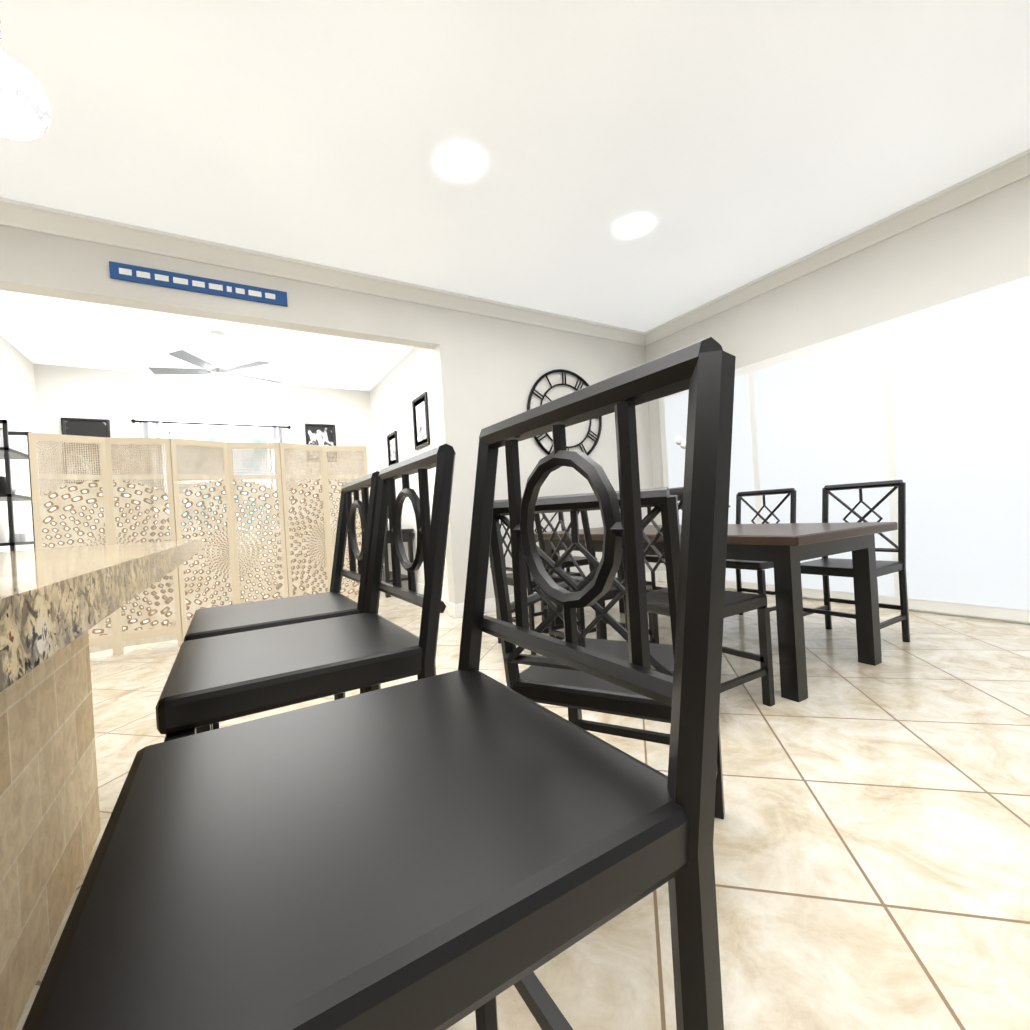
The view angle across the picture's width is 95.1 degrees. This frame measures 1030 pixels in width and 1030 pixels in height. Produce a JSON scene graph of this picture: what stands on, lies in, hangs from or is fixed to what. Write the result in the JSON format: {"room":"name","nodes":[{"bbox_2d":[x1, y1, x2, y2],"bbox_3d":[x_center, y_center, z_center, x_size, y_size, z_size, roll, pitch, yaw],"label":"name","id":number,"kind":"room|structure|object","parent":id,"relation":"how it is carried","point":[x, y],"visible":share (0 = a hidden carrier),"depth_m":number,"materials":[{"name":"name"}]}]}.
{"room":"dining room","nodes":[
{"label":"dining room","id":0,"kind":"room"},
{"bbox_2d":[0,335,44,551],"bbox_3d":[-4.686,-0.298,4.003,0.150,3.000,3.300,-4,0,-31],"label":"wall","id":1,"kind":"structure","parent":0,"point":[17,400],"depth_m":4.93,"materials":[{"name":"paint"}]},
{"bbox_2d":[33,363,374,599],"bbox_3d":[-3.880,-0.354,6.514,4.140,3.000,0.150,-4,0,-31],"label":"wall","id":2,"kind":"structure","parent":0,"point":[120,400],"depth_m":6.23,"materials":[{"name":"paint"}]},
{"bbox_2d":[61,418,110,482],"bbox_3d":[-5.133,-0.767,5.661,0.440,0.780,0.025,-4,0,-31],"label":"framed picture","id":3,"kind":"object","parent":2,"relation":"attached to","point":[87,427],"visible":0.36,"depth_m":5.65,"materials":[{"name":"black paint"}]},
{"bbox_2d":[131,419,290,604],"bbox_3d":[-3.924,-0.057,6.317,1.798,2.355,0.116,-4,0,-31],"label":"curtain","id":4,"kind":"object","parent":2,"relation":"attached to","point":[154,429],"visible":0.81,"depth_m":5.99,"materials":[{"name":"white fabric"}]},
{"bbox_2d":[169,431,273,532],"bbox_3d":[-3.963,-0.444,6.420,1.250,1.350,0.130,-4,0,-31],"label":"room window","id":5,"kind":"structure","parent":2,"relation":"in","point":[225,437],"depth_m":6.49,"materials":[{"name":"white glass"}]},
{"bbox_2d":[122,577,356,612],"bbox_3d":[-3.750,1.076,6.446,3.840,0.130,0.019,-4,0,-31],"label":"baseboard","id":6,"kind":"structure","parent":2,"relation":"attached to","point":[197,601],"depth_m":6.41,"materials":[{"name":"white wood"}]},
{"bbox_2d":[305,423,336,461],"bbox_3d":[-2.892,-1.076,7.032,0.420,0.560,0.025,-4,0,-31],"label":"framed picture","id":7,"kind":"object","parent":2,"relation":"attached to","point":[321,434],"visible":0.62,"depth_m":7.03,"materials":[{"name":"black paint"}]},
{"bbox_2d":[0,225,657,603],"bbox_3d":[-0.981,-0.521,4.242,6.440,3.000,0.150,-4,0,-31],"label":"wall","id":8,"kind":"structure","parent":0,"point":[489,371],"depth_m":4.42,"materials":[{"name":"paint"}]},
{"bbox_2d":[109,261,287,306],"bbox_3d":[-2.241,-1.660,3.413,1.070,0.110,0.020,-4,0,-31],"label":"sign","id":9,"kind":"object","parent":8,"relation":"attached to","point":[139,274],"visible":1,"depth_m":3.37,"materials":[{"name":"blue"}]},
{"bbox_2d":[0,197,647,345],"bbox_3d":[-1.346,-1.943,3.917,6.950,0.115,0.108,-4,0,-31],"label":"crown molding","id":10,"kind":"structure","parent":8,"relation":"attached to","point":[73,225],"depth_m":3.59,"materials":[{"name":"white wood"}]},
{"bbox_2d":[452,571,658,617],"bbox_3d":[0.596,0.819,5.057,2.705,0.130,0.019,-4,0,-31],"label":"baseboard","id":11,"kind":"structure","parent":8,"relation":"attached to","point":[455,610],"depth_m":4.54,"materials":[{"name":"white wood"}]},
{"bbox_2d":[527,369,601,454],"bbox_3d":[0.553,-1.067,5.076,0.998,0.998,0.041,-4,0,-31],"label":"wall clock","id":12,"kind":"object","parent":8,"relation":"attached to","point":[544,449],"visible":0.42,"depth_m":5.06,"materials":[{"name":"black metal"}]},
{"bbox_2d":[370,347,447,590],"bbox_3d":[-1.284,-0.508,6.077,0.150,3.000,3.300,-4,0,-31],"label":"wall","id":13,"kind":"structure","parent":0,"point":[402,384],"depth_m":6.07,"materials":[{"name":"paint"}]},
{"bbox_2d":[387,431,398,465],"bbox_3d":[-1.703,-0.905,6.550,0.025,0.460,0.400,-4,0,-31],"label":"picture","id":14,"kind":"object","parent":13,"relation":"attached to","point":[392,447],"visible":0.83,"depth_m":6.55,"materials":[{"name":"black paint"}]},
{"bbox_2d":[412,392,429,449],"bbox_3d":[-1.115,-1.098,5.567,0.025,0.600,0.460,-4,0,-31],"label":"picture","id":15,"kind":"object","parent":13,"relation":"attached to","point":[420,421],"visible":1,"depth_m":5.56,"materials":[{"name":"black paint"}]},
{"bbox_2d":[390,580,452,605],"bbox_3d":[-1.260,0.928,6.025,0.015,0.130,3.270,-4,0,-31],"label":"baseboard","id":16,"kind":"structure","parent":13,"relation":"attached to","point":[419,587],"depth_m":5.84,"materials":[{"name":"white wood"}]},
{"bbox_2d":[0,0,1029,390],"bbox_3d":[-0.258,-2.108,0.913,11.400,0.100,15.200,-4,0,-31],"label":"ceiling","id":17,"kind":"structure","parent":0,"point":[722,146],"depth_m":2.61,"materials":[{"name":"paint"}]},
{"bbox_2d":[0,21,51,140],"bbox_3d":[-1.447,-1.524,1.306,0.300,0.920,0.300,-4,0,-31],"label":"pendant light","id":18,"kind":"object","parent":17,"relation":"hanging from","point":[25,113],"visible":1,"depth_m":1.29,"materials":[{"name":"white"}]},
{"bbox_2d":[148,331,281,388],"bbox_3d":[-3.101,-1.613,4.945,1.222,0.565,1.175,-4,0,-31],"label":"ceiling fan","id":19,"kind":"object","parent":17,"relation":"hanging from","point":[221,375],"visible":1,"depth_m":4.83,"materials":[{"name":"white plastic"}]},
{"bbox_2d":[444,150,476,174],"bbox_3d":[-0.318,-2.056,2.748,0.418,0.006,0.418,-3,0,20],"label":"recessed light","id":20,"kind":"object","parent":17,"relation":"in","point":[458,161],"depth_m":2.75,"materials":[{"name":"white"}]},
{"bbox_2d":[621,218,646,233],"bbox_3d":[0.876,-2.129,3.475,0.418,0.006,0.418,-3,0,35],"label":"recessed light","id":21,"kind":"object","parent":17,"relation":"in","point":[633,226],"depth_m":3.48,"materials":[{"name":"white"}]},
{"bbox_2d":[16,581,1029,1029],"bbox_3d":[-0.072,0.987,0.922,11.400,0.100,15.200,-4,0,-31],"label":"floor","id":22,"kind":"structure","parent":0,"point":[872,849],"depth_m":1.31,"materials":[{"name":"tile"}]},
{"bbox_2d":[0,420,34,550],"bbox_3d":[-4.381,0.210,4.031,0.295,1.950,0.580,-4,0,-31],"label":"etagere shelf","id":23,"kind":"object","parent":22,"relation":"on","point":[8,535],"visible":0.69,"depth_m":3.96,"materials":[{"name":"black metal"}]},
{"bbox_2d":[0,635,100,1029],"bbox_3d":[-1.161,0.567,0.428,0.797,0.870,2.038,-4,0,-31],"label":"kitchen island","id":24,"kind":"object","parent":22,"relation":"on","point":[50,828],"depth_m":1.08,"materials":[{"name":"beige"}]},
{"bbox_2d":[0,539,202,702],"bbox_3d":[-1.053,0.104,0.532,1.085,0.038,2.200,-4,0,-31],"label":"island countertop","id":25,"kind":"structure","parent":24,"relation":"on","point":[50,599],"depth_m":0.34,"materials":[{"name":"beige stone"}]},
{"bbox_2d":[28,432,367,654],"bbox_3d":[-2.547,0.204,4.259,2.520,1.740,0.122,-4,0,-37],"label":"folding screen","id":26,"kind":"object","parent":22,"relation":"on","point":[116,637],"visible":0.65,"depth_m":4.08,"materials":[{"name":"beige wood"}]},
{"bbox_2d":[184,471,379,729],"bbox_3d":[-0.669,0.430,1.421,0.500,1.080,0.456,-4,0,-31],"label":"bar stool","id":27,"kind":"object","parent":22,"relation":"on","point":[236,618],"visible":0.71,"depth_m":1.39,"materials":[{"name":"black paint"}]},
{"bbox_2d":[155,444,455,741],"bbox_3d":[-0.409,0.416,0.994,0.500,1.080,0.456,-4,0,-31],"label":"bar stool","id":28,"kind":"object","parent":22,"relation":"on","point":[213,680],"visible":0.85,"depth_m":0.90,"materials":[{"name":"black paint"}]},
{"bbox_2d":[22,337,735,1029],"bbox_3d":[-0.098,0.398,0.481,0.500,1.080,0.456,-4,0,-31],"label":"bar stool","id":29,"kind":"object","parent":22,"relation":"on","point":[444,851],"visible":1,"depth_m":0.37,"materials":[{"name":"black paint"}]},
{"bbox_2d":[359,495,413,597],"bbox_3d":[-1.780,0.361,6.402,0.410,1.321,1.300,-4,0,-31],"label":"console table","id":30,"kind":"object","parent":22,"relation":"on","point":[387,577],"visible":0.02,"depth_m":5.91,"materials":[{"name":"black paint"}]},
{"bbox_2d":[490,521,585,654],"bbox_3d":[0.125,0.417,3.331,0.520,1.000,0.476,-4,0,-31],"label":"dining chair","id":31,"kind":"object","parent":22,"relation":"on","point":[531,584],"visible":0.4,"depth_m":3.19,"materials":[{"name":"black paint"}]},
{"bbox_2d":[532,512,596,612],"bbox_3d":[0.413,0.396,4.338,0.476,1.000,0.520,-4,0,-31],"label":"chair","id":32,"kind":"object","parent":22,"relation":"on","point":[579,560],"visible":0.08,"depth_m":4.25,"materials":[{"name":"black paint"}]},
{"bbox_2d":[534,511,658,643],"bbox_3d":[0.467,0.398,2.768,0.520,1.000,0.476,-4,0,-31],"label":"dining chair","id":33,"kind":"object","parent":22,"relation":"on","point":[600,629],"visible":0.23,"depth_m":2.68,"materials":[{"name":"black paint"}]},
{"bbox_2d":[489,487,724,819],"bbox_3d":[0.273,0.429,1.308,0.476,0.970,0.520,-3,0,29],"label":"dining chair","id":34,"kind":"object","parent":22,"relation":"on","point":[546,680],"visible":0.5,"depth_m":1.16,"materials":[{"name":"black wood"}]},
{"bbox_2d":[645,497,682,587],"bbox_3d":[1.438,0.335,4.132,0.520,1.000,0.476,-4,0,-31],"label":"dining chair","id":35,"kind":"object","parent":22,"relation":"on","point":[652,558],"depth_m":4.08,"materials":[{"name":"black paint"}]},
{"bbox_2d":[619,487,774,706],"bbox_3d":[0.810,0.379,2.204,0.520,1.000,0.476,-4,0,-31],"label":"dining chair","id":36,"kind":"object","parent":22,"relation":"on","point":[735,603],"visible":0.44,"depth_m":2.12,"materials":[{"name":"black paint"}]},
{"bbox_2d":[534,436,897,701],"bbox_3d":[1.103,0.181,3.184,1.000,1.353,2.100,-4,0,-31],"label":"dining table","id":37,"kind":"object","parent":22,"relation":"on","point":[785,548],"visible":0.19,"depth_m":2.31,"materials":[{"name":"brown wood"}]},
{"bbox_2d":[726,488,795,614],"bbox_3d":[1.780,0.316,3.568,0.520,1.000,0.476,-4,0,-31],"label":"dining chair","id":38,"kind":"object","parent":22,"relation":"on","point":[758,566],"visible":0.4,"depth_m":3.54,"materials":[{"name":"black paint"}]},
{"bbox_2d":[800,480,909,654],"bbox_3d":[2.123,0.297,3.004,0.520,1.000,0.476,-4,0,-31],"label":"dining chair","id":39,"kind":"object","parent":22,"relation":"on","point":[825,567],"visible":0.6,"depth_m":2.94,"materials":[{"name":"black paint"}]},
{"bbox_2d":[645,175,1029,570],"bbox_3d":[3.449,-0.784,2.997,0.150,3.000,6.590,-4,0,-31],"label":"wall","id":40,"kind":"structure","parent":0,"point":[977,245],"depth_m":3.70,"materials":[{"name":"paint"}]},
{"bbox_2d":[644,149,1029,344],"bbox_3d":[3.281,-2.219,2.879,0.108,0.115,6.480,-4,0,-31],"label":"crown molding","id":41,"kind":"structure","parent":40,"relation":"attached to","point":[1017,167],"depth_m":3.71,"materials":[{"name":"white wood"}]},
{"bbox_2d":[659,275,1029,622],"bbox_3d":[2.661,-0.374,4.149,0.034,2.230,3.400,-4,0,-31],"label":"sliding glass door","id":42,"kind":"structure","parent":40,"relation":"in","point":[930,407],"depth_m":3.54,"materials":[{"name":"white glass"}]},
{"bbox_2d":[659,571,1029,624],"bbox_3d":[3.466,0.653,2.959,0.015,0.130,6.590,-4,0,-31],"label":"baseboard","id":43,"kind":"structure","parent":40,"relation":"attached to","point":[662,574],"depth_m":3.48,"materials":[{"name":"white wood"}]}
]}

